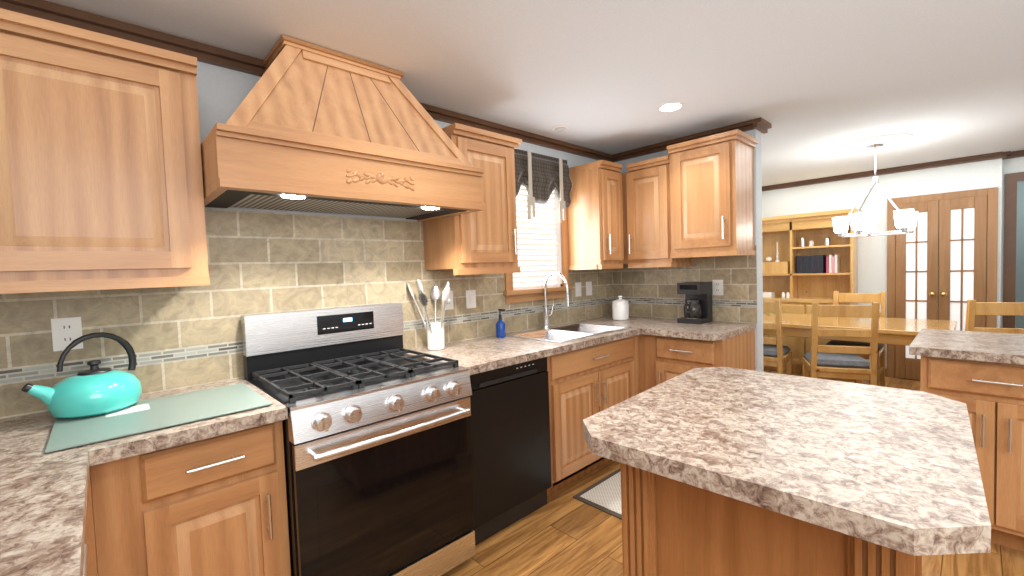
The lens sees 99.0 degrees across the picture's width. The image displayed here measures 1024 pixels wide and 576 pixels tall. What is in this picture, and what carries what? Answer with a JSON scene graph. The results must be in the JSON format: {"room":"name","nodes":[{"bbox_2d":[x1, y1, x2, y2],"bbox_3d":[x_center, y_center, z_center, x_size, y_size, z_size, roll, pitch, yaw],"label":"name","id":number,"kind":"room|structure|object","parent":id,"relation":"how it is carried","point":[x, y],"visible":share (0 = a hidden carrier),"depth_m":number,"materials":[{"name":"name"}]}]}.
{"room":"kitchen","nodes":[
{"label":"kitchen","id":0,"kind":"room"},
{"bbox_2d":[196,61,598,378],"bbox_3d":[0.589,0.011,3.756,7.686,2.335,0.150,-4,3,-43],"label":"wall","id":1,"kind":"structure","parent":0,"point":[222,93],"depth_m":1.92,"materials":[{"name":"paint"}]},
{"bbox_2d":[51,317,82,351],"bbox_3d":[-1.599,0.165,1.573,0.076,0.116,0.008,-4,3,-43],"label":"electrical outlet plate","id":2,"kind":"object","parent":1,"relation":"attached to","point":[66,332],"depth_m":1.57,"materials":[{"name":"white plastic"}]},
{"bbox_2d":[0,286,198,369],"bbox_3d":[-1.684,0.121,1.504,0.985,0.304,0.007,-4,3,-43],"label":"tile","id":3,"kind":"structure","parent":1,"relation":"attached to","point":[143,320],"depth_m":1.64,"materials":[{"name":"beige tile"}]},
{"bbox_2d":[0,8,209,293],"bbox_3d":[-1.570,-0.386,1.346,0.982,0.803,0.379,-4,3,-43],"label":"upper cabinet","id":4,"kind":"object","parent":1,"relation":"attached to","point":[101,182],"visible":1,"depth_m":1.38,"materials":[{"name":"brown wood"}]},
{"bbox_2d":[0,303,611,418],"bbox_3d":[-0.553,0.295,2.573,4.074,0.115,0.007,-4,3,-43],"label":"tile","id":5,"kind":"object","parent":1,"relation":"attached to","point":[15,400],"depth_m":1.89,"materials":[{"name":"beige tile"}]},
{"bbox_2d":[0,0,611,161],"bbox_3d":[-0.561,-1.037,2.521,4.016,0.057,0.052,-4,3,-43],"label":"crown molding","id":6,"kind":"structure","parent":1,"relation":"attached to","point":[81,19],"depth_m":1.80,"materials":[{"name":"brown wood"}]},
{"bbox_2d":[0,297,613,384],"bbox_3d":[-0.555,0.214,2.569,4.074,0.048,0.009,-4,3,-43],"label":"tile","id":7,"kind":"object","parent":1,"relation":"attached to","point":[14,375],"depth_m":1.79,"materials":[{"name":"tile"}]},
{"bbox_2d":[196,208,425,345],"bbox_3d":[-0.925,-0.074,2.217,1.115,0.582,0.007,-4,3,-43],"label":"tile","id":8,"kind":"structure","parent":1,"relation":"attached to","point":[264,262],"depth_m":2.12,"materials":[{"name":"beige tile"}]},
{"bbox_2d":[201,34,484,221],"bbox_3d":[-0.744,-0.696,1.976,1.105,0.678,0.592,-4,3,-43],"label":"range hood","id":9,"kind":"object","parent":1,"relation":"attached to","point":[308,127],"visible":0.98,"depth_m":1.78,"materials":[{"name":"brown wood"}]},
{"bbox_2d":[442,291,453,309],"bbox_3d":[-0.396,0.077,2.707,0.076,0.116,0.008,-4,3,-43],"label":"electrical outlet plate","id":10,"kind":"object","parent":1,"relation":"attached to","point":[449,305],"depth_m":2.72,"materials":[{"name":"white plastic"}]},
{"bbox_2d":[425,269,505,318],"bbox_3d":[-0.283,0.018,2.824,0.639,0.304,0.007,-4,3,-43],"label":"tile","id":11,"kind":"structure","parent":1,"relation":"attached to","point":[489,289],"depth_m":2.80,"materials":[{"name":"beige tile"}]},
{"bbox_2d":[466,290,475,308],"bbox_3d":[-0.265,0.072,2.831,0.076,0.116,0.009,-4,3,-43],"label":"electrical outlet plate","id":12,"kind":"object","parent":1,"relation":"attached to","point":[470,294],"depth_m":2.83,"materials":[{"name":"white plastic"}]},
{"bbox_2d":[423,123,521,274],"bbox_3d":[-0.223,-0.485,2.615,0.495,0.803,0.379,-4,3,-43],"label":"upper cabinet","id":13,"kind":"object","parent":1,"relation":"attached to","point":[481,242],"visible":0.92,"depth_m":2.49,"materials":[{"name":"brown wood"}]},
{"bbox_2d":[506,298,564,309],"bbox_3d":[0.203,0.114,3.284,0.685,0.041,0.007,-4,3,-43],"label":"tile","id":14,"kind":"structure","parent":1,"relation":"attached to","point":[532,303],"depth_m":3.23,"materials":[{"name":"beige tile"}]},
{"bbox_2d":[503,190,572,303],"bbox_3d":[0.163,-0.405,3.285,0.725,0.995,0.145,-4,3,-43],"label":"window","id":15,"kind":"structure","parent":1,"relation":"in","point":[511,293],"depth_m":3.43,"materials":[{"name":"brown wood"}]},
{"bbox_2d":[513,186,556,286],"bbox_3d":[0.156,-0.410,3.293,0.511,0.816,0.021,-4,3,-43],"label":"window blind slats","id":16,"kind":"structure","parent":15,"relation":"attached to","point":[536,246],"depth_m":3.31,"materials":[{"name":"white plastic"}]},
{"bbox_2d":[514,149,571,221],"bbox_3d":[0.205,-0.736,3.197,0.700,0.500,0.117,-4,3,-43],"label":"window valance","id":17,"kind":"object","parent":15,"relation":"attached to","point":[540,178],"visible":0.9,"depth_m":3.21,"materials":[{"name":"fabric"}]},
{"bbox_2d":[575,282,581,296],"bbox_3d":[0.546,0.012,3.594,0.076,0.116,0.009,-4,3,-43],"label":"electrical outlet plate","id":18,"kind":"object","parent":1,"relation":"attached to","point":[578,293],"depth_m":3.59,"materials":[{"name":"white plastic"}]},
{"bbox_2d":[586,281,591,295],"bbox_3d":[0.651,0.004,3.693,0.076,0.116,0.009,-4,3,-43],"label":"electrical outlet plate","id":19,"kind":"object","parent":1,"relation":"attached to","point":[588,284],"depth_m":3.69,"materials":[{"name":"white plastic"}]},
{"bbox_2d":[569,269,613,301],"bbox_3d":[0.683,-0.054,3.735,0.648,0.304,0.007,-4,3,-43],"label":"tile","id":20,"kind":"structure","parent":1,"relation":"attached to","point":[602,280],"depth_m":3.75,"materials":[{"name":"beige tile"}]},
{"bbox_2d":[567,160,623,269],"bbox_3d":[0.665,-0.550,3.453,0.306,0.803,0.379,-4,3,-43],"label":"upper cabinet","id":21,"kind":"object","parent":1,"relation":"attached to","point":[595,221],"visible":0.85,"depth_m":3.35,"materials":[{"name":"brown wood"}]},
{"bbox_2d":[45,0,1023,185],"bbox_3d":[2.751,-1.207,2.242,8.886,0.080,5.300,-4,3,-43],"label":"ceiling","id":22,"kind":"structure","parent":0,"point":[816,84],"depth_m":2.12,"materials":[{"name":"paint"}]},
{"bbox_2d":[551,125,569,131],"bbox_3d":[0.339,-1.112,3.061,0.132,0.028,0.132,-4,3,-43],"label":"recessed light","id":23,"kind":"object","parent":22,"relation":"in","point":[559,128],"visible":0.98,"depth_m":3.04,"materials":[{"name":"white plastic"}]},
{"bbox_2d":[658,102,682,111],"bbox_3d":[0.987,-1.124,2.724,0.150,0.006,0.150,-4,3,-43],"label":"recessed light","id":24,"kind":"object","parent":22,"relation":"in","point":[669,107],"visible":1,"depth_m":2.71,"materials":[{"name":"white plastic"}]},
{"bbox_2d":[832,133,917,236],"bbox_3d":[3.078,-0.847,3.740,0.580,0.788,0.560,-4,3,-43],"label":"chandelier","id":25,"kind":"object","parent":22,"relation":"hanging from","point":[904,219],"visible":1,"depth_m":3.64,"materials":[{"name":"white plastic"}]},
{"bbox_2d":[614,129,763,383],"bbox_3d":[1.371,-0.007,3.571,0.120,2.335,1.190,-4,3,-43],"label":"wall","id":26,"kind":"structure","parent":0,"point":[755,133],"depth_m":3.13,"materials":[{"name":"paint"}]},
{"bbox_2d":[621,155,691,267],"bbox_3d":[1.009,-0.566,3.542,0.379,0.803,0.737,-4,3,-43],"label":"upper cabinet","id":27,"kind":"object","parent":26,"relation":"attached to","point":[646,214],"visible":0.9,"depth_m":3.31,"materials":[{"name":"brown wood"}]},
{"bbox_2d":[613,245,756,300],"bbox_3d":[1.323,-0.110,3.520,0.007,0.392,1.180,-4,3,-43],"label":"tile","id":28,"kind":"structure","parent":26,"relation":"attached to","point":[737,274],"depth_m":3.40,"materials":[{"name":"beige tile"}]},
{"bbox_2d":[614,297,756,307],"bbox_3d":[1.330,0.110,3.528,0.009,0.048,1.178,-4,3,-43],"label":"tile border","id":29,"kind":"object","parent":26,"relation":"attached to","point":[737,303],"depth_m":3.51,"materials":[{"name":"tile"}]},
{"bbox_2d":[612,117,767,161],"bbox_3d":[1.314,-1.138,3.416,0.051,0.057,1.162,-4,3,-43],"label":"crown molding","id":30,"kind":"structure","parent":26,"relation":"attached to","point":[760,124],"depth_m":3.33,"materials":[{"name":"brown wood"}]},
{"bbox_2d":[628,303,756,323],"bbox_3d":[1.333,0.191,3.533,0.007,0.115,1.180,-4,3,-43],"label":"backsplash","id":31,"kind":"structure","parent":26,"relation":"attached to","point":[734,314],"depth_m":3.50,"materials":[{"name":"beige tile"}]},
{"bbox_2d":[667,129,757,257],"bbox_3d":[1.414,-0.622,3.092,0.399,0.800,0.478,-4,3,-43],"label":"upper cabinet","id":32,"kind":"object","parent":26,"relation":"attached to","point":[712,194],"visible":0.98,"depth_m":2.97,"materials":[{"name":"brown wood"}]},
{"bbox_2d":[712,280,722,294],"bbox_3d":[1.544,-0.003,3.282,0.008,0.116,0.076,-4,3,-43],"label":"electrical outlet plate","id":33,"kind":"object","parent":26,"relation":"attached to","point":[717,284],"depth_m":3.28,"materials":[{"name":"white plastic"}]},
{"bbox_2d":[761,122,771,133],"bbox_3d":[1.431,-1.147,3.526,0.078,0.057,1.162,-4,3,-43],"label":"crown molding","id":34,"kind":"structure","parent":26,"relation":"attached to","point":[769,124],"depth_m":3.12,"materials":[{"name":"brown wood"}]},
{"bbox_2d":[441,369,1023,575],"bbox_3d":[2.832,1.195,2.344,8.886,0.060,5.300,-4,3,-43],"label":"floor","id":35,"kind":"structure","parent":0,"point":[562,532],"depth_m":2.10,"materials":[{"name":"wood"}]},
{"bbox_2d":[84,467,97,575],"bbox_3d":[-1.541,0.924,1.171,0.644,0.876,0.694,-4,3,-43],"label":"base cabinet","id":36,"kind":"object","parent":35,"relation":"on","point":[92,569],"depth_m":1.16,"materials":[{"name":"wood"}]},
{"bbox_2d":[0,411,90,575],"bbox_3d":[-0.355,0.480,-0.122,0.644,0.040,4.196,-4,3,-43],"label":"countertop","id":37,"kind":"structure","parent":36,"relation":"on","point":[44,496],"depth_m":0.90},
{"bbox_2d":[90,419,290,575],"bbox_3d":[-1.161,0.893,1.590,0.485,0.876,0.606,-4,3,-43],"label":"base cabinet","id":38,"kind":"object","parent":35,"relation":"on","point":[206,497],"depth_m":1.35,"materials":[{"name":"brown wood"}]},
{"bbox_2d":[88,378,287,466],"bbox_3d":[-1.162,0.436,1.557,0.488,0.040,0.644,-4,3,-43],"label":"countertop","id":39,"kind":"structure","parent":38,"relation":"on","point":[107,451],"depth_m":1.33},
{"bbox_2d":[45,383,271,452],"bbox_3d":[-1.170,0.415,1.482,0.540,0.009,0.430,-4,3,-43],"label":"glass cutting board","id":40,"kind":"object","parent":39,"relation":"on","point":[174,410],"visible":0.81,"depth_m":1.41,"materials":[{"name":"green glass"}]},
{"bbox_2d":[21,332,149,418],"bbox_3d":[-1.428,0.286,1.472,0.294,0.266,0.250,-4,3,-43],"label":"kettle","id":41,"kind":"object","parent":40,"relation":"on","point":[94,390],"visible":1,"depth_m":1.43,"materials":[{"name":"teal metal"}]},
{"bbox_2d":[241,302,475,575],"bbox_3d":[-0.656,0.701,1.953,0.756,1.195,0.714,-4,3,-43],"label":"range","id":42,"kind":"object","parent":35,"relation":"on","point":[377,448],"visible":1,"depth_m":1.79,"materials":[{"name":"silver metal"}]},
{"bbox_2d":[469,357,551,545],"bbox_3d":[-0.197,0.825,2.478,0.603,0.872,0.583,-4,3,-43],"label":"dishwasher","id":43,"kind":"object","parent":35,"relation":"on","point":[510,447],"visible":0.62,"depth_m":2.27,"materials":[{"name":"black plastic"}]},
{"bbox_2d":[406,327,639,374],"bbox_3d":[0.117,0.342,2.763,1.508,0.040,0.644,-4,3,-43],"label":"countertop","id":44,"kind":"structure","parent":43,"relation":"on","point":[487,353],"depth_m":2.46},
{"bbox_2d":[407,279,449,349],"bbox_3d":[-0.452,0.148,2.506,0.226,0.407,0.224,-4,3,-43],"label":"utensil crock","id":45,"kind":"object","parent":44,"relation":"on","point":[435,336],"visible":1,"depth_m":2.48,"materials":[{"name":"white ceramic"}]},
{"bbox_2d":[496,309,505,337],"bbox_3d":[-0.071,0.230,2.872,0.064,0.185,0.077,-4,3,-43],"label":"soap dispenser","id":46,"kind":"object","parent":44,"relation":"on","point":[500,329],"visible":1,"depth_m":2.85,"materials":[{"name":"blue"}]},
{"bbox_2d":[542,272,569,327],"bbox_3d":[0.333,0.086,3.183,0.110,0.412,0.256,-4,3,-43],"label":"faucet","id":47,"kind":"object","parent":44,"relation":"on","point":[546,315],"visible":1,"depth_m":3.22,"materials":[{"name":"silver metal"}]},
{"bbox_2d":[506,323,631,342],"bbox_3d":[0.398,0.400,3.023,0.786,0.206,0.506,-4,3,-43],"label":"sink","id":48,"kind":"object","parent":44,"relation":"in","point":[565,333],"visible":0.35,"depth_m":3.09,"materials":[{"name":"white ceramic"}]},
{"bbox_2d":[573,468,621,519],"bbox_3d":[0.901,1.212,2.647,0.880,0.009,0.650,-4,3,-43],"label":"rug","id":49,"kind":"object","parent":35,"relation":"on","point":[604,494],"visible":0.25,"depth_m":2.58,"materials":[{"name":"white fabric"}]},
{"bbox_2d":[648,327,755,388],"bbox_3d":[1.366,0.744,3.099,0.606,0.876,0.467,-4,3,-43],"label":"base cabinet","id":50,"kind":"object","parent":35,"relation":"on","point":[668,359],"depth_m":2.92,"materials":[{"name":"brown wood"}]},
{"bbox_2d":[568,315,755,342],"bbox_3d":[1.089,0.286,3.314,0.666,0.040,1.176,-4,3,-43],"label":"countertop","id":51,"kind":"structure","parent":50,"relation":"on","point":[713,331],"depth_m":3.04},
{"bbox_2d":[612,296,628,319],"bbox_3d":[0.891,0.161,3.596,0.148,0.198,0.136,-4,3,-43],"label":"canister","id":52,"kind":"object","parent":51,"relation":"on","point":[620,308],"visible":1,"depth_m":3.54,"materials":[{"name":"white ceramic"}]},
{"bbox_2d":[677,282,712,323],"bbox_3d":[1.359,0.108,3.274,0.257,0.300,0.170,-4,3,-43],"label":"coffee maker","id":53,"kind":"object","parent":51,"relation":"on","point":[698,304],"visible":1,"depth_m":3.23,"materials":[{"name":"black plastic"}]},
{"bbox_2d":[763,300,792,374],"bbox_3d":[2.455,0.593,4.317,0.513,1.000,0.464,-4,3,-43],"label":"chair","id":54,"kind":"object","parent":35,"relation":"on","point":[778,356],"visible":0.25,"depth_m":4.07,"materials":[{"name":"brown wood"}]},
{"bbox_2d":[583,367,990,575],"bbox_3d":[0.791,0.820,1.302,1.022,0.915,0.836,-4,3,-43],"label":"kitchen island","id":55,"kind":"object","parent":35,"relation":"on","point":[726,471],"visible":1,"depth_m":1.05,"materials":[{"name":"stone"}]},
{"bbox_2d":[762,208,862,373],"bbox_3d":[3.451,0.064,5.383,0.495,1.900,1.290,-4,3,-43],"label":"hutch","id":56,"kind":"object","parent":35,"relation":"on","point":[787,233],"visible":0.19,"depth_m":5.30,"materials":[{"name":"brown wood"}]},
{"bbox_2d":[766,242,779,261],"bbox_3d":[3.295,-0.458,5.636,0.070,0.250,0.278,-4,3,-43],"label":"candlestick","id":57,"kind":"object","parent":56,"relation":"in","point":[768,259],"depth_m":5.56,"materials":[{"name":"white ceramic"}]},
{"bbox_2d":[763,292,789,297],"bbox_3d":[3.284,0.081,5.528,0.140,0.065,0.410,-4,3,-43],"label":"decoration","id":58,"kind":"object","parent":56,"relation":"in","point":[765,294],"depth_m":5.49,"materials":[{"name":"white ceramic"}]},
{"bbox_2d":[797,237,839,272],"bbox_3d":[3.680,-0.402,5.261,0.160,0.440,0.405,-4,3,-43],"label":"books","id":59,"kind":"object","parent":56,"relation":"in","point":[818,264],"depth_m":5.21,"materials":[{"name":"multicoloured"}]},
{"bbox_2d":[802,302,879,385],"bbox_3d":[2.802,0.605,3.764,0.440,1.000,0.493,-1,3,25],"label":"chair","id":60,"kind":"object","parent":35,"relation":"on","point":[831,362],"visible":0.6,"depth_m":3.60,"materials":[{"name":"brown wood"}]},
{"bbox_2d":[826,291,885,386],"bbox_3d":[3.554,0.547,4.530,0.493,1.000,0.440,-4,3,-43],"label":"chair","id":61,"kind":"object","parent":35,"relation":"on","point":[861,297],"visible":0.33,"depth_m":4.50,"materials":[{"name":"brown wood"}]},
{"bbox_2d":[763,312,956,345],"bbox_3d":[3.157,0.693,4.322,0.950,0.752,1.720,-4,3,-43],"label":"dining table","id":62,"kind":"object","parent":35,"relation":"on","point":[899,331],"visible":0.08,"depth_m":3.99,"materials":[{"name":"brown wood"}]},
{"bbox_2d":[920,356,1023,551],"bbox_3d":[2.395,0.748,2.174,0.606,0.876,0.500,-4,3,-43],"label":"base cabinet","id":63,"kind":"object","parent":35,"relation":"on","point":[980,375],"depth_m":1.97,"materials":[{"name":"wood"}]},
{"bbox_2d":[909,328,1023,363],"bbox_3d":[3.018,0.295,1.555,0.760,0.040,2.330,-4,3,-43],"label":"countertop","id":64,"kind":"structure","parent":63,"relation":"on","point":[991,347],"depth_m":2.12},
{"bbox_2d":[965,300,1023,333],"bbox_3d":[3.891,0.577,3.554,0.440,1.000,0.493,-1,3,27],"label":"end chair","id":65,"kind":"object","parent":35,"relation":"on","point":[973,308],"visible":0.21,"depth_m":3.37,"materials":[{"name":"brown wood"}]},
{"bbox_2d":[762,157,1023,379],"bbox_3d":[5.439,-0.196,4.788,1.600,2.335,5.000,-4,3,-43],"label":"wall","id":66,"kind":"structure","parent":0,"point":[872,250],"depth_m":4.97,"materials":[{"name":"paint"}]},
{"bbox_2d":[762,151,1015,190],"bbox_3d":[3.961,-1.298,5.065,0.052,0.057,2.392,-4,3,-43],"label":"crown molding","id":67,"kind":"structure","parent":66,"relation":"attached to","point":[997,155],"depth_m":4.77,"materials":[{"name":"brown wood"}]},
{"bbox_2d":[887,187,997,379],"bbox_3d":[4.467,0.013,4.585,0.110,2.000,0.825,-4,3,-43],"label":"french door","id":68,"kind":"structure","parent":66,"relation":"attached to","point":[958,230],"depth_m":4.57,"materials":[{"name":"brown wood"}]},
{"bbox_2d":[1003,172,1023,327],"bbox_3d":[5.212,-0.052,3.998,0.025,2.130,0.960,-4,3,-43],"label":"doorway frame","id":69,"kind":"object","parent":66,"relation":"attached to","point":[1010,226],"visible":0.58,"depth_m":4.29,"materials":[{"name":"brown wood"}]},
{"bbox_2d":[1012,150,1023,157],"bbox_3d":[5.698,-1.284,3.358,0.066,0.057,2.580,-4,3,-43],"label":"crown molding","id":70,"kind":"structure","parent":66,"relation":"attached to","point":[1020,153],"depth_m":4.21,"materials":[{"name":"brown wood"}]}
]}

